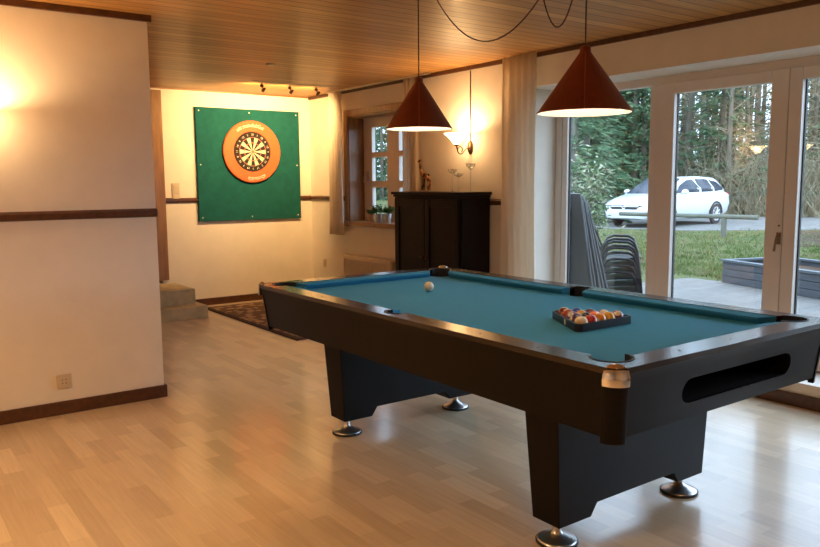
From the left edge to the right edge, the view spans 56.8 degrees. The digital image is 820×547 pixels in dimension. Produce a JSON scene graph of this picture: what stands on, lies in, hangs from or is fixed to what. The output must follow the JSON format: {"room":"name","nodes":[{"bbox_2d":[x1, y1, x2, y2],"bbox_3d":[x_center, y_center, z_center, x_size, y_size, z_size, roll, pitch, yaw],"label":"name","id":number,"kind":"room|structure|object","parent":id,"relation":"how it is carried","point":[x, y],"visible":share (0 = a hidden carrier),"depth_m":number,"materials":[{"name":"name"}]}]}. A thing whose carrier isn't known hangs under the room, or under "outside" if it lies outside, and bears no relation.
{"room":"home billiard room","nodes":[
{"label":"home billiard room","id":0,"kind":"room"},
{"bbox_2d":[0,5,163,410],"bbox_3d":[-4.520,-0.385,4.960,4.575,2.450,3.503,-5,8,-36],"label":"wall","id":1,"kind":"structure","parent":0,"point":[80,298],"depth_m":4.60,"materials":[{"name":"white paint"}]},
{"bbox_2d":[56,373,71,388],"bbox_3d":[-2.122,0.660,4.651,0.085,0.085,0.016,-5,8,-36],"label":"wall socket","id":2,"kind":"object","parent":1,"relation":"attached to","point":[64,380],"visible":1,"depth_m":4.64,"materials":[{"name":"beige plastic"}]},
{"bbox_2d":[0,0,150,21],"bbox_3d":[-3.480,-1.420,3.409,4.595,0.040,0.022,-5,8,-36],"label":"trim","id":3,"kind":"structure","parent":1,"relation":"attached to","point":[14,3],"depth_m":4.49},
{"bbox_2d":[0,208,157,221],"bbox_3d":[-3.477,-0.218,3.549,4.579,0.055,0.022,-5,8,-36],"label":"trim","id":4,"kind":"structure","parent":1,"relation":"attached to","point":[150,212],"depth_m":4.60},
{"bbox_2d":[0,383,167,424],"bbox_3d":[-4.254,0.829,4.766,4.591,0.082,2.686,-5,8,-36],"label":"baseboard","id":5,"kind":"structure","parent":1,"relation":"attached to","point":[136,395],"depth_m":4.72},
{"bbox_2d":[150,88,312,298],"bbox_3d":[-2.347,-0.860,8.785,3.485,2.450,0.150,-5,8,-36],"label":"wall","id":6,"kind":"structure","parent":0,"point":[214,259],"depth_m":8.86,"materials":[{"name":"white paint"}]},
{"bbox_2d":[150,89,168,282],"bbox_3d":[-3.160,-0.915,8.160,1.000,2.120,0.181,-5,8,-36],"label":"door","id":7,"kind":"structure","parent":6,"relation":"in","point":[156,109],"depth_m":8.34,"materials":[{"name":"orange wood"}]},
{"bbox_2d":[172,183,179,198],"bbox_3d":[-2.615,-0.912,8.477,0.085,0.200,0.016,-5,8,-36],"label":"light switch","id":8,"kind":"object","parent":6,"relation":"attached to","point":[175,186],"visible":1,"depth_m":8.47,"materials":[{"name":"beige plastic"}]},
{"bbox_2d":[150,87,307,98],"bbox_3d":[-2.477,-2.046,8.451,3.065,0.014,0.015,-5,8,-36],"label":"trim","id":9,"kind":"structure","parent":6,"relation":"attached to","point":[150,87],"depth_m":8.71,"materials":[{"name":"orange wood"}]},
{"bbox_2d":[196,293,262,304],"bbox_3d":[-1.913,0.287,9.133,1.678,0.082,0.016,-5,8,-36],"label":"baseboard","id":10,"kind":"structure","parent":6,"relation":"attached to","point":[247,297],"depth_m":8.97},
{"bbox_2d":[166,196,310,202],"bbox_3d":[-1.971,-0.878,8.952,1.840,0.055,0.022,-5,8,-36],"label":"trim","id":11,"kind":"structure","parent":6,"relation":"attached to","point":[168,200],"depth_m":8.55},
{"bbox_2d":[194,107,300,221],"bbox_3d":[-1.886,-1.281,8.960,1.300,1.287,0.034,-5,8,-36],"label":"panel","id":12,"kind":"object","parent":6,"relation":"attached to","point":[222,196],"visible":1,"depth_m":8.90,"materials":[{"name":"green fabric"}]},
{"bbox_2d":[222,120,279,182],"bbox_3d":[-1.858,-1.432,8.925,0.724,0.724,0.032,-5,8,-36],"label":"surround","id":13,"kind":"object","parent":12,"relation":"attached to","point":[237,130],"visible":1,"depth_m":8.89,"materials":[{"name":"orange plastic"}]},
{"bbox_2d":[234,132,269,170],"bbox_3d":[-1.856,-1.431,8.922,0.451,0.451,0.039,-5,8,-36],"label":"dartboard","id":14,"kind":"object","parent":12,"relation":"attached to","point":[251,149],"visible":1,"depth_m":8.90,"materials":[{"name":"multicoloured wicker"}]},
{"bbox_2d":[374,214,382,222],"bbox_3d":[-0.346,-0.611,8.388,0.105,0.094,0.105,-5,8,-36],"label":"pot","id":15,"kind":"object","parent":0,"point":[378,217],"depth_m":8.35,"materials":[{"name":"metal"}]},
{"bbox_2d":[382,214,391,222],"bbox_3d":[-0.253,-0.600,8.277,0.109,0.097,0.109,-5,8,-36],"label":"pot","id":16,"kind":"object","parent":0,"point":[386,218],"depth_m":8.24,"materials":[{"name":"metal"}]},
{"bbox_2d":[0,300,819,546],"bbox_3d":[-0.930,1.096,3.182,8.060,0.120,11.200,-5,8,-36],"label":"floor","id":17,"kind":"structure","parent":0,"point":[241,449],"depth_m":3.67,"materials":[{"name":"brown wood"}]},
{"bbox_2d":[159,283,207,322],"bbox_3d":[-2.916,0.335,7.915,1.365,0.292,0.793,-5,8,-36],"label":"stairs","id":18,"kind":"structure","parent":17,"relation":"on","point":[178,302],"depth_m":7.94,"materials":[{"name":"wood"}]},
{"bbox_2d":[208,301,308,341],"bbox_3d":[-1.137,0.442,8.082,1.335,0.012,2.360,-5,8,-36],"label":"rug","id":19,"kind":"object","parent":17,"relation":"on","point":[253,313],"visible":0.29,"depth_m":8.12,"materials":[{"name":"brown carpet"}]},
{"bbox_2d":[391,191,491,272],"bbox_3d":[0.269,-0.115,7.189,0.377,1.311,1.086,-5,8,-36],"label":"cabinet","id":20,"kind":"object","parent":17,"relation":"on","point":[433,229],"visible":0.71,"depth_m":6.87,"materials":[{"name":"brown wood"}]},
{"bbox_2d":[418,159,430,189],"bbox_3d":[0.136,-0.940,7.228,0.157,0.296,0.054,5,9,38],"label":"giraffe figurine","id":21,"kind":"object","parent":20,"relation":"on","point":[424,176],"visible":1,"depth_m":7.22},
{"bbox_2d":[258,265,819,546],"bbox_3d":[0.434,0.528,3.802,1.399,0.838,2.592,-5,8,-36],"label":"pool table","id":22,"kind":"object","parent":17,"relation":"on","point":[610,411],"visible":1,"depth_m":3.06,"materials":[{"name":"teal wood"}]},
{"bbox_2d":[291,286,399,312],"bbox_3d":[-0.364,0.135,3.888,0.053,0.037,1.040,-5,8,-36],"label":"cushion","id":23,"kind":"object","parent":22,"relation":"on","point":[391,310],"depth_m":3.76,"materials":[{"name":"fabric"}]},
{"bbox_2d":[296,270,429,288],"bbox_3d":[-0.254,0.038,4.686,0.998,0.037,0.053,-5,8,-36],"label":"cushion","id":24,"kind":"object","parent":22,"relation":"on","point":[410,275],"depth_m":4.65,"materials":[{"name":"fabric"}]},
{"bbox_2d":[424,281,433,291],"bbox_3d":[0.107,0.073,4.284,0.057,0.057,0.057,-5,8,-36],"label":"cue ball","id":25,"kind":"object","parent":22,"relation":"on","point":[428,286],"visible":1,"depth_m":4.26,"materials":[{"name":"beige"}]},
{"bbox_2d":[410,313,589,353],"bbox_3d":[0.317,0.240,2.965,0.053,0.037,1.040,-5,8,-36],"label":"cushion","id":26,"kind":"object","parent":22,"relation":"on","point":[418,315],"depth_m":2.88,"materials":[{"name":"fabric"}]},
{"bbox_2d":[448,271,569,293],"bbox_3d":[0.546,0.049,4.548,0.053,0.037,1.040,-5,8,-36],"label":"cushion","id":27,"kind":"object","parent":22,"relation":"on","point":[528,285],"depth_m":4.47,"materials":[{"name":"fabric"}]},
{"bbox_2d":[574,316,587,323],"bbox_3d":[0.711,0.205,3.151,0.057,0.057,0.057,3,7,24],"label":"ball","id":28,"kind":"object","parent":22,"relation":"on","point":[580,319],"visible":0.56,"depth_m":3.13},
{"bbox_2d":[552,310,630,331],"bbox_3d":[0.739,0.197,3.308,0.343,0.033,0.303,-5,8,-36],"label":"rack","id":29,"kind":"object","parent":22,"relation":"on","point":[626,319],"visible":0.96,"depth_m":3.19,"materials":[{"name":"black plastic"}]},
{"bbox_2d":[594,313,605,320],"bbox_3d":[0.804,0.196,3.219,0.057,0.057,0.057,-1,7,-4],"label":"ball","id":30,"kind":"object","parent":22,"relation":"on","point":[599,316],"visible":0.47,"depth_m":3.20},
{"bbox_2d":[582,290,775,323],"bbox_3d":[1.226,0.154,3.625,0.053,0.037,1.040,-5,8,-36],"label":"cushion","id":31,"kind":"object","parent":22,"relation":"on","point":[720,313],"depth_m":3.55,"materials":[{"name":"fabric"}]},
{"bbox_2d":[627,322,780,354],"bbox_3d":[1.116,0.251,2.826,0.998,0.037,0.053,-5,8,-36],"label":"cushion","id":32,"kind":"object","parent":22,"relation":"on","point":[700,339],"depth_m":2.77,"materials":[{"name":"fabric"}]},
{"bbox_2d":[29,0,801,96],"bbox_3d":[-0.984,-1.435,2.790,8.300,0.100,11.500,-5,8,-36],"label":"ceiling","id":33,"kind":"structure","parent":0,"point":[210,45],"depth_m":5.32,"materials":[{"name":"brown wood"}]},
{"bbox_2d":[326,72,430,93],"bbox_3d":[-0.389,-2.013,8.059,0.030,0.016,1.950,-5,8,-36],"label":"rail","id":34,"kind":"object","parent":33,"relation":"attached to","point":[426,73],"visible":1,"depth_m":7.91,"materials":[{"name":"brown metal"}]},
{"bbox_2d":[328,91,343,234],"bbox_3d":[-0.861,-1.265,8.782,0.052,1.632,0.282,-5,8,-36],"label":"curtain","id":35,"kind":"object","parent":34,"relation":"hanging from","point":[334,99],"visible":1,"depth_m":8.77,"materials":[{"name":"white fabric"}]},
{"bbox_2d":[403,78,419,191],"bbox_3d":[0.016,-0.937,7.669,0.044,2.032,0.282,-5,8,-36],"label":"curtain","id":36,"kind":"object","parent":34,"relation":"hanging from","point":[411,139],"visible":0.38,"depth_m":7.64,"materials":[{"name":"white fabric"}]},
{"bbox_2d":[386,0,451,130],"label":"pendant lamp","id":37,"kind":"object","parent":33,"relation":"hanging from","point":[418,109],"depth_m":4.00,"materials":[{"name":"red metal"}]},
{"bbox_2d":[437,0,538,41],"label":"cable","id":38,"kind":"object","parent":33,"relation":"hanging from","point":[437,0],"depth_m":3.60,"materials":[{"name":"black plastic"}]},
{"bbox_2d":[500,52,536,278],"bbox_3d":[0.913,-0.609,6.407,0.061,2.408,0.407,-5,8,-36],"label":"curtain","id":39,"kind":"object","parent":33,"relation":"hanging from","point":[519,72],"visible":0.74,"depth_m":6.37,"materials":[{"name":"white fabric"}]},
{"bbox_2d":[537,0,632,116],"bbox_3d":[0.727,-1.054,3.142,0.394,0.767,0.418,0,7,3],"label":"pendant lamp","id":40,"kind":"object","parent":33,"relation":"hanging from","point":[585,89],"visible":1,"depth_m":3.07,"materials":[{"name":"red metal"}]},
{"bbox_2d":[309,4,819,397],"bbox_3d":[2.192,-0.465,5.200,0.420,2.450,11.033,-5,8,-36],"label":"wall","id":41,"kind":"structure","parent":0,"point":[793,33],"depth_m":6.71,"materials":[{"name":"white paint"}]},
{"bbox_2d":[343,254,394,275],"bbox_3d":[-0.453,0.047,8.471,0.095,0.455,0.966,-5,8,-36],"label":"radiator","id":42,"kind":"object","parent":41,"relation":"attached to","point":[353,264],"visible":0.45,"depth_m":8.45,"materials":[{"name":"beige metal"}]},
{"bbox_2d":[343,254,394,263],"bbox_3d":[-0.469,-0.165,8.436,0.060,0.027,0.966,-5,8,-36],"label":"grille","id":43,"kind":"object","parent":42,"relation":"attached to","point":[368,260],"depth_m":8.43,"materials":[{"name":"beige"}]},
{"bbox_2d":[343,102,402,228],"bbox_3d":[-0.271,-1.157,8.306,0.300,1.322,1.360,-5,8,-36],"label":"window","id":44,"kind":"structure","parent":41,"relation":"in","point":[359,125],"depth_m":8.70,"materials":[{"name":"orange wood"}]},
{"bbox_2d":[366,209,375,221],"bbox_3d":[-0.427,-0.654,8.531,0.124,0.147,0.162,2,7,17],"label":"potted herb","id":45,"kind":"object","parent":44,"relation":"on","point":[370,212],"visible":0.73,"depth_m":8.50,"materials":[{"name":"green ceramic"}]},
{"bbox_2d":[371,204,386,222],"bbox_3d":[-0.351,-0.670,8.399,0.183,0.208,0.150,-5,8,-36],"label":"potted herb","id":46,"kind":"object","parent":44,"relation":"on","point":[378,217],"visible":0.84,"depth_m":8.35,"materials":[{"name":"metal"}]},
{"bbox_2d":[379,205,393,222],"bbox_3d":[-0.254,-0.648,8.271,0.176,0.194,0.148,3,8,25],"label":"potted herb","id":47,"kind":"object","parent":44,"relation":"on","point":[386,218],"visible":1,"depth_m":8.24,"materials":[{"name":"metal"}]},
{"bbox_2d":[311,196,500,204],"bbox_3d":[-0.133,-0.776,7.984,0.022,0.055,3.721,-5,8,-36],"label":"trim","id":48,"kind":"structure","parent":41,"relation":"attached to","point":[492,201],"depth_m":9.10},
{"bbox_2d":[444,70,472,154],"bbox_3d":[0.443,-1.463,6.876,0.286,0.761,0.232,-5,8,-36],"label":"wall lamp","id":49,"kind":"object","parent":41,"relation":"attached to","point":[456,138],"visible":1,"depth_m":6.88,"materials":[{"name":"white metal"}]},
{"bbox_2d":[308,0,819,99],"bbox_3d":[2.009,-1.646,4.920,0.022,0.035,11.018,-5,8,-36],"label":"trim","id":50,"kind":"structure","parent":41,"relation":"attached to","point":[804,3],"depth_m":5.41,"materials":[{"name":"wood"}]},
{"bbox_2d":[560,85,657,294],"bbox_3d":[1.631,-0.514,6.279,0.055,1.979,0.961,-5,8,-36],"label":"window","id":51,"kind":"structure","parent":41,"relation":"in","point":[567,121],"depth_m":6.51,"materials":[{"name":"white paint"}]},
{"bbox_2d":[554,55,819,371],"bbox_3d":[2.915,-0.332,4.554,0.090,2.030,5.420,-5,8,-36],"label":"frame","id":52,"kind":"object","parent":41,"relation":"attached to","point":[811,60],"visible":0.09,"depth_m":5.82,"materials":[{"name":"white paint"}]},
{"bbox_2d":[657,68,790,311],"bbox_3d":[2.201,-0.407,5.433,0.117,1.960,0.961,-5,8,-36],"label":"door","id":53,"kind":"structure","parent":41,"relation":"in","point":[779,79],"depth_m":5.17,"materials":[{"name":"white paint"}]},
{"bbox_2d":[755,389,819,411],"bbox_3d":[2.025,0.728,5.213,0.016,0.082,11.033,-5,8,-36],"label":"baseboard","id":54,"kind":"structure","parent":41,"relation":"attached to","point":[780,396],"depth_m":4.72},
{"bbox_2d":[778,64,819,371],"bbox_3d":[2.754,-0.326,4.717,0.070,1.960,0.846,-5,8,-36],"label":"door","id":55,"kind":"structure","parent":41,"relation":"in","point":[800,76],"depth_m":4.97,"materials":[{"name":"white paint"}]},
{"label":"outside","id":56,"kind":"structure","parent":0,"visible":0},
{"bbox_2d":[594,217,819,230],"bbox_3d":[13.949,-3.217,38.189,12.554,0.050,34.567,1,7,11],"label":"driveway","id":57,"kind":"structure","parent":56,"point":[696,224],"depth_m":24.57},
{"bbox_2d":[604,176,728,224],"bbox_3d":[8.459,-2.392,24.929,4.934,1.575,2.331,-6,9,-40],"label":"car","id":58,"kind":"object","parent":57,"relation":"on","point":[695,194],"visible":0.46,"depth_m":24.29,"materials":[{"name":"white paint"}]},
{"bbox_2d":[609,205,639,209],"bbox_3d":[6.661,-2.046,23.439,0.173,0.126,1.134,-6,9,-40],"label":"grille","id":59,"kind":"object","parent":58,"relation":"attached to","point":[613,207],"depth_m":23.34,"materials":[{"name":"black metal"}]},
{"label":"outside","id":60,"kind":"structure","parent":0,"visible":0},
{"bbox_3d":[23.661,-6.754,67.064,62.220,0.050,69.182,-5,8,-36],"label":"forest","id":61,"kind":"object","parent":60,"visible":0},
{"bbox_2d":[678,92,714,175],"bbox_3d":[14.520,-7.879,40.089,5.010,8.788,4.161,-2,7,-15],"label":"bare tree","id":62,"kind":"object","parent":61,"relation":"on","point":[684,118],"visible":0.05,"depth_m":39.98,"materials":[{"name":"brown plant"}]},
{"bbox_2d":[679,93,715,151],"bbox_3d":[18.325,-9.191,49.678,5.373,10.289,5.641,-7,10,-44],"label":"spruce tree","id":63,"kind":"object","parent":61,"relation":"on","point":[681,102],"visible":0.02,"depth_m":49.03,"materials":[{"name":"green plant"}]},
{"bbox_2d":[678,94,718,175],"bbox_3d":[14.489,-8.899,37.138,3.570,11.506,3.446,6,9,42],"label":"bare tree","id":64,"kind":"object","parent":61,"relation":"on","point":[706,111],"visible":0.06,"depth_m":37.07,"materials":[{"name":"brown plant"}]},
{"bbox_2d":[678,92,720,177],"bbox_3d":[13.433,-8.275,35.478,3.410,10.677,3.291,2,7,21],"label":"bare tree","id":65,"kind":"object","parent":61,"relation":"on","point":[693,113],"visible":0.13,"depth_m":35.74,"materials":[{"name":"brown plant"}]},
{"bbox_2d":[580,135,819,217],"bbox_3d":[14.826,-4.943,38.287,21.260,3.383,21.847,3,8,28],"label":"undergrowth","id":66,"kind":"object","parent":61,"relation":"on","point":[809,204],"visible":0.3,"depth_m":30.03,"materials":[{"name":"plant"}]},
{"bbox_2d":[693,93,715,162],"bbox_3d":[16.950,-8.302,43.950,3.636,9.220,3.410,-4,8,-30],"label":"conifer tree","id":67,"kind":"object","parent":61,"relation":"on","point":[702,97],"visible":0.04,"depth_m":43.78,"materials":[{"name":"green plant"}]},
{"bbox_2d":[692,87,755,172],"bbox_3d":[16.400,-8.715,38.882,4.296,11.389,3.975,-7,9,-42],"label":"conifer tree","id":68,"kind":"object","parent":61,"relation":"on","point":[711,115],"visible":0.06,"depth_m":39.13,"materials":[{"name":"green plant"}]},
{"bbox_2d":[691,85,768,207],"bbox_3d":[14.561,-7.701,34.565,4.592,10.368,4.250,5,9,40],"label":"conifer tree","id":69,"kind":"object","parent":61,"relation":"on","point":[735,101],"visible":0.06,"depth_m":34.48,"materials":[{"name":"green plant"}]},
{"bbox_2d":[694,91,768,176],"bbox_3d":[14.824,-9.159,35.766,4.267,12.344,4.420,-3,7,-24],"label":"bare tree","id":70,"kind":"object","parent":61,"relation":"on","point":[721,91],"visible":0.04,"depth_m":36.21,"materials":[{"name":"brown plant"}]},
{"bbox_2d":[698,84,769,175],"bbox_3d":[16.452,-7.737,37.859,4.351,9.009,5.239,-4,8,-30],"label":"bare tree","id":71,"kind":"object","parent":61,"relation":"on","point":[739,100],"visible":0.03,"depth_m":37.70,"materials":[{"name":"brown plant"}]},
{"bbox_2d":[737,84,770,162],"bbox_3d":[16.956,-10.261,37.613,4.306,14.060,4.461,-1,7,-3],"label":"bare tree","id":72,"kind":"object","parent":61,"relation":"on","point":[753,89],"visible":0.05,"depth_m":37.97,"materials":[{"name":"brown plant"}]},
{"bbox_2d":[754,84,771,173],"bbox_3d":[18.297,-9.009,39.597,4.804,11.093,3.727,-3,7,-17],"label":"bare tree","id":73,"kind":"object","parent":61,"relation":"on","point":[765,88],"visible":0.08,"depth_m":39.40,"materials":[{"name":"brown plant"}]},
{"bbox_2d":[715,85,811,196],"bbox_3d":[15.403,-7.559,33.449,4.395,9.724,5.291,6,9,43],"label":"bare tree","id":74,"kind":"object","parent":61,"relation":"on","point":[759,88],"visible":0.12,"depth_m":33.38,"materials":[{"name":"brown plant"}]},
{"bbox_2d":[753,84,809,160],"bbox_3d":[19.161,-7.754,39.376,3.699,9.186,3.997,5,9,37],"label":"conifer tree","id":75,"kind":"object","parent":61,"relation":"on","point":[769,84],"visible":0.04,"depth_m":39.68,"materials":[{"name":"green plant"}]},
{"bbox_2d":[763,78,819,182],"bbox_3d":[17.990,-7.118,33.572,3.199,8.774,4.123,-5,8,-35],"label":"bare tree","id":76,"kind":"object","parent":61,"relation":"on","point":[817,100],"visible":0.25,"depth_m":33.41,"materials":[{"name":"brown plant"}]},
{"bbox_2d":[806,79,819,154],"bbox_3d":[21.814,-8.151,41.504,3.821,9.442,3.536,-6,9,-38],"label":"conifer tree","id":77,"kind":"object","parent":61,"relation":"on","point":[809,119],"visible":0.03,"depth_m":41.43,"materials":[{"name":"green plant"}]},
{"bbox_2d":[806,109,819,175],"bbox_3d":[20.143,-6.581,36.180,4.614,8.018,4.395,-1,7,-4],"label":"spruce tree","id":78,"kind":"object","parent":61,"relation":"on","point":[818,109],"visible":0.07,"depth_m":36.17,"materials":[{"name":"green plant"}]},
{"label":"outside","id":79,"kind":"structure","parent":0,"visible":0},
{"bbox_2d":[376,198,819,281],"bbox_3d":[15.294,-6.262,63.564,89.900,0.050,135.000,-5,8,-36],"label":"lawn","id":80,"kind":"structure","parent":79,"point":[383,203],"depth_m":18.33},
{"bbox_2d":[375,126,387,200],"bbox_3d":[-2.488,-11.116,62.796,5.299,10.816,5.192,-4,8,-30],"label":"spruce tree","id":81,"kind":"object","parent":80,"relation":"on","point":[380,137],"visible":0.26,"depth_m":63.19,"materials":[{"name":"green plant"}]},
{"bbox_2d":[375,127,402,199],"bbox_3d":[-1.522,-11.109,66.351,5.858,10.444,5.580,-3,7,-23],"label":"spruce tree","id":82,"kind":"object","parent":80,"relation":"on","point":[384,141],"visible":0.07,"depth_m":65.93,"materials":[{"name":"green plant"}]},
{"bbox_2d":[573,119,599,213],"bbox_3d":[5.226,-5.675,26.873,3.276,8.187,3.540,3,8,26],"label":"conifer tree","id":83,"kind":"object","parent":80,"relation":"on","point":[578,119],"visible":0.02,"depth_m":26.99,"materials":[{"name":"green plant"}]},
{"bbox_2d":[571,140,625,236],"bbox_3d":[3.153,-1.391,14.256,1.618,2.227,1.552,-5,8,-36],"label":"leafy shrub","id":84,"kind":"object","parent":80,"relation":"on","point":[583,169],"visible":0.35,"depth_m":14.12,"materials":[{"name":"green plant"}]},
{"bbox_2d":[571,115,632,222],"bbox_3d":[5.777,-5.208,25.717,4.708,8.003,4.484,0,7,1],"label":"spruce tree","id":85,"kind":"object","parent":80,"relation":"on","point":[600,150],"visible":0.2,"depth_m":25.81,"materials":[{"name":"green plant"}]},
{"bbox_2d":[578,92,641,213],"bbox_3d":[8.319,-6.526,31.521,3.400,8.758,3.674,5,9,40],"label":"conifer tree","id":86,"kind":"object","parent":80,"relation":"on","point":[620,122],"visible":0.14,"depth_m":31.23,"materials":[{"name":"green plant"}]},
{"bbox_2d":[577,114,644,220],"bbox_3d":[6.806,-7.052,28.267,4.682,10.836,4.587,0,7,3],"label":"spruce tree","id":87,"kind":"object","parent":80,"relation":"on","point":[587,139],"visible":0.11,"depth_m":28.18,"materials":[{"name":"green plant"}]},
{"bbox_2d":[590,90,648,188],"bbox_3d":[8.919,-6.739,33.567,5.054,9.279,4.814,1,7,15],"label":"spruce tree","id":88,"kind":"object","parent":80,"relation":"on","point":[621,92],"visible":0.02,"depth_m":32.72,"materials":[{"name":"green plant"}]},
{"bbox_2d":[592,88,689,198],"bbox_3d":[9.658,-6.723,31.542,5.255,9.781,5.005,-1,7,-7],"label":"spruce tree","id":89,"kind":"object","parent":80,"relation":"on","point":[634,134],"visible":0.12,"depth_m":31.44,"materials":[{"name":"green plant"}]},
{"bbox_2d":[612,88,683,196],"bbox_3d":[9.533,-5.907,31.416,4.082,7.970,4.286,-1,7,-6],"label":"spruce tree","id":90,"kind":"object","parent":80,"relation":"on","point":[644,171],"visible":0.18,"depth_m":31.29,"materials":[{"name":"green plant"}]},
{"bbox_2d":[647,92,720,176],"bbox_3d":[11.897,-7.749,32.634,3.760,10.348,4.846,4,8,35],"label":"bare tree","id":91,"kind":"object","parent":80,"relation":"on","point":[688,123],"visible":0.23,"depth_m":32.67,"materials":[{"name":"grey plant"}]},
{"bbox_2d":[642,97,728,176],"bbox_3d":[11.617,-8.934,32.799,4.367,12.653,4.216,-5,8,-32],"label":"bare tree","id":92,"kind":"object","parent":80,"relation":"on","point":[715,97],"visible":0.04,"depth_m":32.82,"materials":[{"name":"grey plant"}]},
{"bbox_2d":[619,212,758,236],"bbox_3d":[7.270,-1.281,20.147,0.139,0.630,3.874,-7,9,-42],"label":"fence","id":93,"kind":"object","parent":80,"relation":"on","point":[723,217],"visible":0.58,"depth_m":19.41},
{"bbox_2d":[679,88,768,212],"bbox_3d":[13.315,-7.310,31.399,4.650,10.479,4.745,-7,10,-44],"label":"spruce tree","id":94,"kind":"object","parent":80,"relation":"on","point":[724,116],"visible":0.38,"depth_m":31.38,"materials":[{"name":"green plant"}]},
{"bbox_2d":[680,85,770,214],"bbox_3d":[12.885,-6.357,30.388,4.273,8.102,3.550,-7,9,-41],"label":"bare tree","id":95,"kind":"object","parent":80,"relation":"on","point":[729,152],"visible":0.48,"depth_m":30.34,"materials":[{"name":"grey plant"}]},
{"bbox_2d":[695,86,770,204],"bbox_3d":[14.420,-6.565,32.489,4.473,7.991,3.716,-1,7,-3],"label":"bare tree","id":96,"kind":"object","parent":80,"relation":"on","point":[747,90],"visible":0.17,"depth_m":32.45,"materials":[{"name":"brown plant"}]},
{"bbox_2d":[741,78,819,199],"bbox_3d":[15.687,-6.742,31.181,3.555,8.635,4.280,-6,9,-39],"label":"bare tree","id":97,"kind":"object","parent":80,"relation":"on","point":[818,78],"visible":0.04,"depth_m":31.35,"materials":[{"name":"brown plant"}]},
{"bbox_2d":[755,85,819,187],"bbox_3d":[16.604,-8.945,32.001,4.040,12.790,3.900,-4,8,-27],"label":"bare tree","id":98,"kind":"object","parent":80,"relation":"on","point":[765,85],"visible":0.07,"depth_m":32.20,"materials":[{"name":"grey plant"}]},
{"bbox_2d":[762,81,819,214],"bbox_3d":[16.409,-7.439,29.556,3.352,10.397,4.320,-6,9,-39],"label":"bare tree","id":99,"kind":"object","parent":80,"relation":"on","point":[818,81],"visible":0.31,"depth_m":30.03,"materials":[{"name":"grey plant"}]},
{"bbox_2d":[800,231,819,246],"bbox_3d":[10.699,-0.889,18.980,2.626,0.050,6.954,4,8,32],"label":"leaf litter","id":100,"kind":"object","parent":80,"relation":"on","point":[808,238],"depth_m":18.56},
{"bbox_2d":[805,86,819,214],"bbox_3d":[17.591,-6.986,30.235,4.233,9.908,3.918,2,7,19],"label":"conifer tree","id":101,"kind":"object","parent":80,"relation":"on","point":[816,153],"visible":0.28,"depth_m":30.92,"materials":[{"name":"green plant"}]},
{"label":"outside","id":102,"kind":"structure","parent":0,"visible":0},
{"bbox_2d":[635,278,819,316],"bbox_3d":[5.729,0.822,5.063,4.850,0.050,13.200,-5,8,-36],"label":"terrace","id":103,"kind":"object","parent":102,"point":[712,291],"visible":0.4,"depth_m":9.54,"materials":[{"name":"grey concrete"}]},
{"bbox_2d":[569,193,592,286],"bbox_3d":[1.191,-0.119,7.385,0.310,1.329,1.444,-5,8,-36],"label":"folding table","id":104,"kind":"object","parent":103,"relation":"on","point":[580,273],"visible":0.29,"depth_m":6.82,"materials":[{"name":"plastic"}]},
{"bbox_2d":[581,195,595,286],"bbox_3d":[1.229,-0.114,7.419,0.353,1.310,1.435,-5,8,-36],"label":"folding table","id":105,"kind":"object","parent":103,"relation":"on","point":[588,241],"visible":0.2,"depth_m":6.80,"materials":[{"name":"plastic"}]},
{"bbox_2d":[583,198,600,287],"bbox_3d":[1.270,-0.108,7.447,0.397,1.290,1.440,-5,8,-36],"label":"folding table","id":106,"kind":"object","parent":103,"relation":"on","point":[596,273],"visible":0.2,"depth_m":6.82,"materials":[{"name":"plastic"}]},
{"bbox_2d":[585,200,603,287],"bbox_3d":[1.309,-0.103,7.481,0.440,1.270,1.433,-5,8,-36],"label":"folding table","id":107,"kind":"object","parent":103,"relation":"on","point":[594,244],"visible":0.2,"depth_m":6.86,"materials":[{"name":"plastic"}]},
{"bbox_2d":[587,202,608,288],"bbox_3d":[1.349,-0.097,7.511,0.484,1.251,1.432,-5,8,-36],"label":"folding table","id":108,"kind":"object","parent":103,"relation":"on","point":[592,223],"visible":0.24,"depth_m":6.89,"materials":[{"name":"plastic"}]},
{"bbox_2d":[605,270,637,292],"bbox_3d":[2.126,0.164,7.825,0.515,0.653,0.529,1,7,15],"label":"garden chair","id":109,"kind":"object","parent":103,"relation":"on","point":[622,288],"visible":0.17,"depth_m":7.57,"materials":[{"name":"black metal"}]},
{"bbox_2d":[604,260,638,292],"bbox_3d":[2.125,0.099,7.817,0.515,0.653,0.529,1,7,15],"label":"garden chair","id":110,"kind":"object","parent":109,"relation":"on","point":[623,282],"visible":0.27,"depth_m":7.58,"materials":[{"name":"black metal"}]},
{"bbox_2d":[603,254,639,292],"bbox_3d":[2.124,0.033,7.809,0.515,0.653,0.529,1,7,15],"label":"garden chair","id":111,"kind":"object","parent":110,"relation":"on","point":[614,276],"visible":0.27,"depth_m":7.57,"materials":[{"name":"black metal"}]},
{"bbox_2d":[602,247,639,291],"bbox_3d":[2.124,-0.032,7.801,0.515,0.653,0.529,1,7,15],"label":"garden chair","id":112,"kind":"object","parent":111,"relation":"on","point":[607,253],"visible":0.27,"depth_m":7.59,"materials":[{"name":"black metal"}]},
{"bbox_2d":[602,240,640,292],"bbox_3d":[2.123,-0.098,7.794,0.515,0.653,0.529,1,7,15],"label":"garden chair","id":113,"kind":"object","parent":112,"relation":"on","point":[607,247],"visible":0.48,"depth_m":7.57,"materials":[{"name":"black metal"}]},
{"bbox_2d":[594,226,642,292],"bbox_3d":[2.123,-0.164,7.786,0.515,0.653,0.529,1,7,15],"label":"garden chair","id":114,"kind":"object","parent":113,"relation":"on","point":[631,239],"visible":0.58,"depth_m":7.58,"materials":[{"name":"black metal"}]},
{"bbox_2d":[721,257,819,298],"bbox_3d":[5.583,0.169,8.915,1.150,0.326,4.238,-3,7,-17],"label":"raised bed","id":115,"kind":"object","parent":103,"relation":"on","point":[748,272],"visible":0.54,"depth_m":10.25,"materials":[{"name":"grey"}]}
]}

